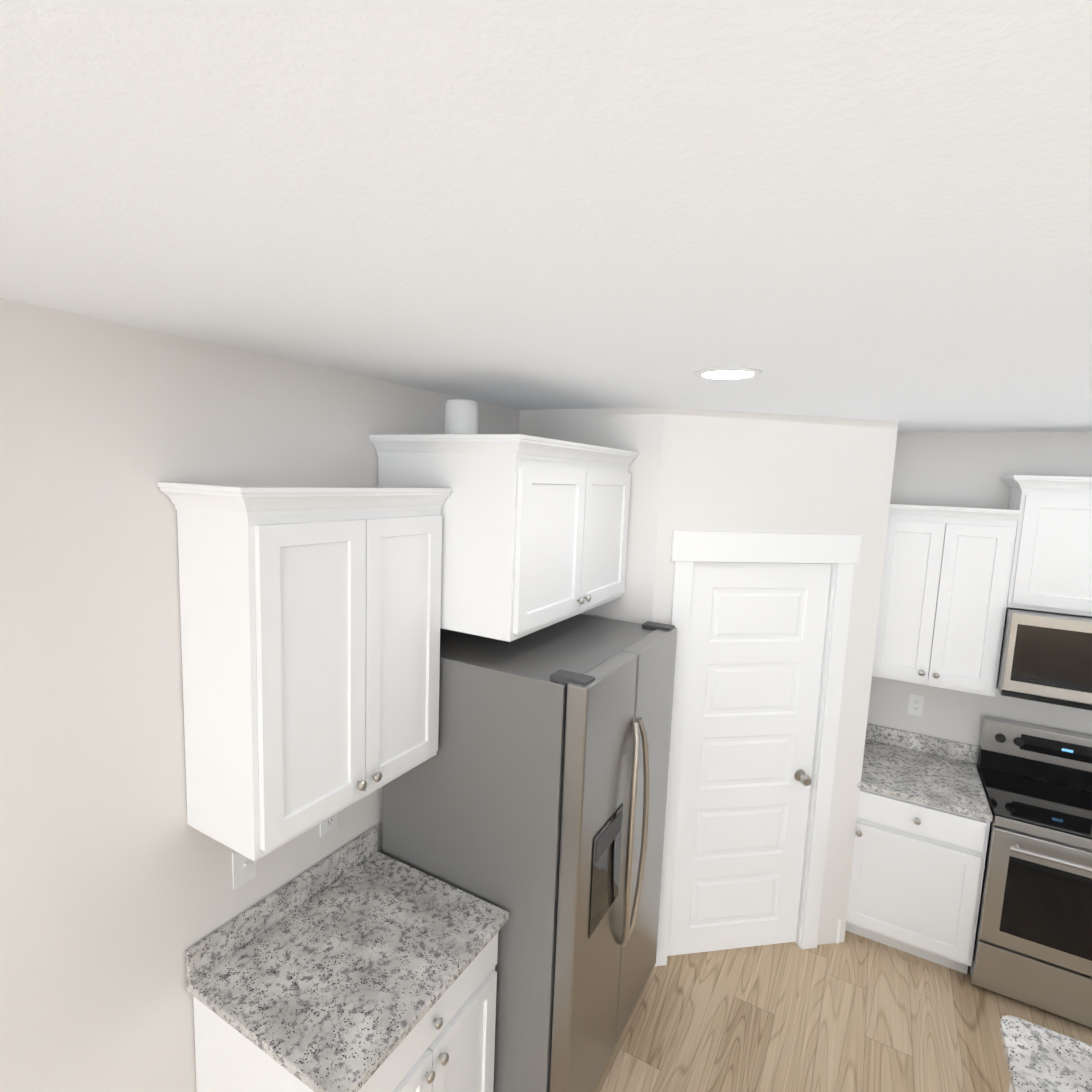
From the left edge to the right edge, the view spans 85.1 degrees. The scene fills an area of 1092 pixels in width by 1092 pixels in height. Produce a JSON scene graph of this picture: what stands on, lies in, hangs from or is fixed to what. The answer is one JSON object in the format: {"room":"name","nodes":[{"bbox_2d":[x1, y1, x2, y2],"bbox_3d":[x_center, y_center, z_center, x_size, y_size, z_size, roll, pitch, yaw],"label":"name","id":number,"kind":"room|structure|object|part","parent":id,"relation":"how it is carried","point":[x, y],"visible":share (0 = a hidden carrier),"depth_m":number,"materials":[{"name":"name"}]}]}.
{"room":"kitchen","nodes":[
{"label":"kitchen","id":0,"kind":"room"},
{"bbox_2d":[0,298,519,1091],"bbox_3d":[-2.293,1.005,-0.384,0.120,2.743,11.580,6,8,29],"label":"wall","id":1,"kind":"structure","parent":0,"point":[118,894],"depth_m":1.52,"materials":[{"name":"white paint"}]},
{"bbox_2d":[232,851,255,889],"bbox_3d":[-0.947,1.007,1.875,0.015,0.122,0.076,6,8,29],"label":"light switch","id":2,"kind":"object","parent":1,"relation":"attached to","point":[244,869],"visible":0.81,"depth_m":1.87,"materials":[{"name":"white plastic"}]},
{"bbox_2d":[157,482,451,861],"bbox_3d":[-0.685,0.302,1.856,0.355,0.975,0.775,6,8,29],"label":"upper cabinet","id":3,"kind":"object","parent":1,"relation":"attached to","point":[310,630],"visible":1,"depth_m":1.64,"materials":[{"name":"white wood"}]},
{"bbox_2d":[320,813,337,836],"bbox_3d":[-0.787,0.982,2.162,0.008,0.122,0.076,6,8,29],"label":"electrical outlet","id":4,"kind":"object","parent":1,"relation":"attached to","point":[329,824],"visible":0.46,"depth_m":2.16,"materials":[{"name":"white plastic"}]},
{"bbox_2d":[369,399,638,641],"bbox_3d":[-0.118,-0.152,2.476,0.655,0.826,1.020,6,8,29],"label":"upper cabinet","id":5,"kind":"object","parent":1,"relation":"attached to","point":[534,533],"visible":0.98,"depth_m":2.08,"materials":[{"name":"white wood"}]},
{"bbox_2d":[0,0,1091,431],"bbox_3d":[2.820,-0.325,0.419,8.200,0.100,18.500,6,8,29],"label":"ceiling","id":6,"kind":"structure","parent":0,"point":[858,208],"depth_m":0.70,"materials":[{"name":"white paint"}]},
{"bbox_2d":[694,367,762,379],"bbox_3d":[0.547,-0.517,1.791,0.200,0.008,0.200,6,8,29],"label":"recessed light","id":7,"kind":"object","parent":6,"relation":"in","point":[727,373],"visible":0.94,"depth_m":1.77,"materials":[{"name":"white plastic"}]},
{"bbox_2d":[519,407,663,623],"bbox_3d":[0.175,0.700,3.054,0.763,2.743,0.120,6,8,29],"label":"wall","id":8,"kind":"structure","parent":0,"point":[638,429],"depth_m":2.78,"materials":[{"name":"white paint"}]},
{"bbox_2d":[652,407,897,944],"bbox_3d":[1.052,0.742,2.981,1.191,2.743,0.120,1,7,-10],"label":"wall","id":9,"kind":"structure","parent":0,"point":[729,471],"depth_m":2.83,"materials":[{"name":"white paint"}]},
{"bbox_2d":[667,562,831,955],"bbox_3d":[1.003,1.085,2.993,0.732,2.027,0.035,1,7,-10],"label":"pantry door","id":10,"kind":"structure","parent":9,"relation":"in","point":[756,640],"depth_m":2.97,"materials":[{"name":"white wood"}]},
{"bbox_2d":[794,770,810,785],"bbox_3d":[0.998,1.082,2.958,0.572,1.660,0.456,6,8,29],"label":"door knob","id":11,"kind":"object","parent":10,"relation":"attached to","point":[802,777],"depth_m":2.98,"materials":[{"name":"silver metal"}]},
{"bbox_2d":[654,530,861,966],"bbox_3d":[1.004,1.017,2.995,0.966,2.190,0.142,1,7,-10],"label":"door frame","id":12,"kind":"structure","parent":9,"relation":"attached to","point":[840,553],"depth_m":2.90,"materials":[{"name":"white wood"}]},
{"bbox_2d":[594,930,1091,1091],"bbox_3d":[2.712,2.497,0.747,8.200,0.100,18.500,6,8,29],"label":"floor","id":13,"kind":"structure","parent":0,"point":[852,1012],"depth_m":2.69,"materials":[{"name":"brown wood"}]},
{"bbox_2d":[185,826,508,1091],"bbox_3d":[-0.606,1.674,1.952,0.645,1.005,0.742,6,8,29],"label":"base cabinet","id":14,"kind":"object","parent":13,"relation":"on","point":[360,963],"visible":1,"depth_m":1.81,"materials":[{"name":"white stone"}]},
{"bbox_2d":[382,614,676,1091],"bbox_3d":[-0.024,1.238,2.572,0.922,1.772,0.948,6,8,29],"label":"fridge","id":15,"kind":"object","parent":13,"relation":"on","point":[530,796],"visible":0.85,"depth_m":2.12,"materials":[{"name":"grey metal"}]},
{"bbox_3d":[0.220,1.166,2.154,0.008,0.370,0.260,6,8,29],"label":"panel","id":16,"kind":"part","parent":15,"relation":"part of","materials":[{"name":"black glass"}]},
{"bbox_3d":[0.299,1.226,2.387,0.075,1.662,0.944,6,8,29],"label":"door","id":17,"kind":"part","parent":15,"relation":"part of","materials":[{"name":"silver metal"}]},
{"bbox_3d":[0.345,1.124,2.317,0.054,0.925,0.189,6,8,29],"label":"handle","id":18,"kind":"part","parent":15,"relation":"part of","materials":[{"name":"silver metal"}]},
{"bbox_2d":[845,723,992,973],"bbox_3d":[2.590,1.683,2.925,1.974,1.005,0.651,6,8,29],"label":"base cabinet","id":19,"kind":"object","parent":13,"relation":"on","point":[924,817],"visible":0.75,"depth_m":3.04,"materials":[{"name":"white wood"}]},
{"bbox_2d":[969,715,1091,1027],"bbox_3d":[2.568,1.583,2.892,0.761,1.169,0.695,6,8,29],"label":"range","id":20,"kind":"object","parent":13,"relation":"on","point":[1033,942],"visible":0.98,"depth_m":2.79,"materials":[{"name":"silver metal"}]},
{"bbox_3d":[2.431,1.640,2.659,0.757,0.570,0.034,6,8,29],"label":"door","id":21,"kind":"part","parent":20,"relation":"part of","materials":[{"name":"silver metal"}]},
{"bbox_3d":[2.714,1.066,3.058,0.655,0.048,0.030,6,8,29],"label":"knob","id":22,"kind":"part","parent":20,"relation":"part of","materials":[{"name":"black plastic"}]},
{"bbox_3d":[2.418,1.415,2.593,0.637,0.022,0.056,6,8,29],"label":"handle","id":23,"kind":"part","parent":20,"relation":"part of","materials":[{"name":"silver metal"}]},
{"bbox_2d":[1061,748,1073,752],"bbox_3d":[2.698,1.058,3.079,0.045,0.014,0.001,6,8,29],"label":"clock","id":24,"kind":"object","parent":20,"relation":"on","point":[1063,750],"depth_m":3.08,"materials":[{"name":"blue"}]},
{"bbox_2d":[1000,1015,1091,1091],"bbox_3d":[2.015,1.826,0.735,2.260,1.182,1.160,6,8,29],"label":"kitchen island","id":25,"kind":"object","parent":13,"relation":"on","point":[1040,1058],"visible":1,"depth_m":1.60,"materials":[{"name":"white stone"}]},
{"bbox_2d":[867,432,1091,766],"bbox_3d":[2.294,0.735,3.453,4.060,2.743,0.120,6,8,29],"label":"wall","id":26,"kind":"structure","parent":0,"point":[960,469],"depth_m":3.29,"materials":[{"name":"white paint"}]},
{"bbox_2d":[907,693,924,715],"bbox_3d":[2.159,0.928,3.474,0.076,0.122,0.008,6,8,29],"label":"electrical outlet","id":27,"kind":"object","parent":26,"relation":"attached to","point":[915,704],"visible":1,"depth_m":3.47,"materials":[{"name":"white plastic"}]},
{"bbox_2d":[872,504,1020,696],"bbox_3d":[2.115,0.260,3.232,0.587,0.953,0.355,6,8,29],"label":"upper cabinet","id":28,"kind":"object","parent":26,"relation":"attached to","point":[946,576],"visible":0.94,"depth_m":3.09,"materials":[{"name":"white wood"}]},
{"bbox_2d":[1001,475,1091,616],"bbox_3d":[2.716,0.005,2.865,0.859,0.655,0.355,6,8,29],"label":"upper cabinet","id":29,"kind":"object","parent":26,"relation":"attached to","point":[1051,570],"visible":0.96,"depth_m":2.86,"materials":[{"name":"white wood"}]},
{"bbox_2d":[996,607,1091,710],"bbox_3d":[2.675,0.549,2.893,0.759,0.421,0.435,6,8,29],"label":"microwave","id":30,"kind":"object","parent":29,"relation":"attached to","point":[1045,657],"visible":0.85,"depth_m":2.84,"materials":[{"name":"silver metal"}]},
{"bbox_3d":[1.711,0.726,3.335,0.120,2.743,0.660,6,8,29],"label":"wall","id":31,"kind":"structure","parent":0,"visible":0},
{"bbox_2d":[836,919,840,943],"bbox_3d":[1.561,2.051,3.173,0.014,0.140,0.015,6,8,29],"label":"baseboard return","id":32,"kind":"object","parent":31,"relation":"attached to","point":[838,931],"visible":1,"depth_m":3.17,"materials":[{"name":"white wood"}]}
]}

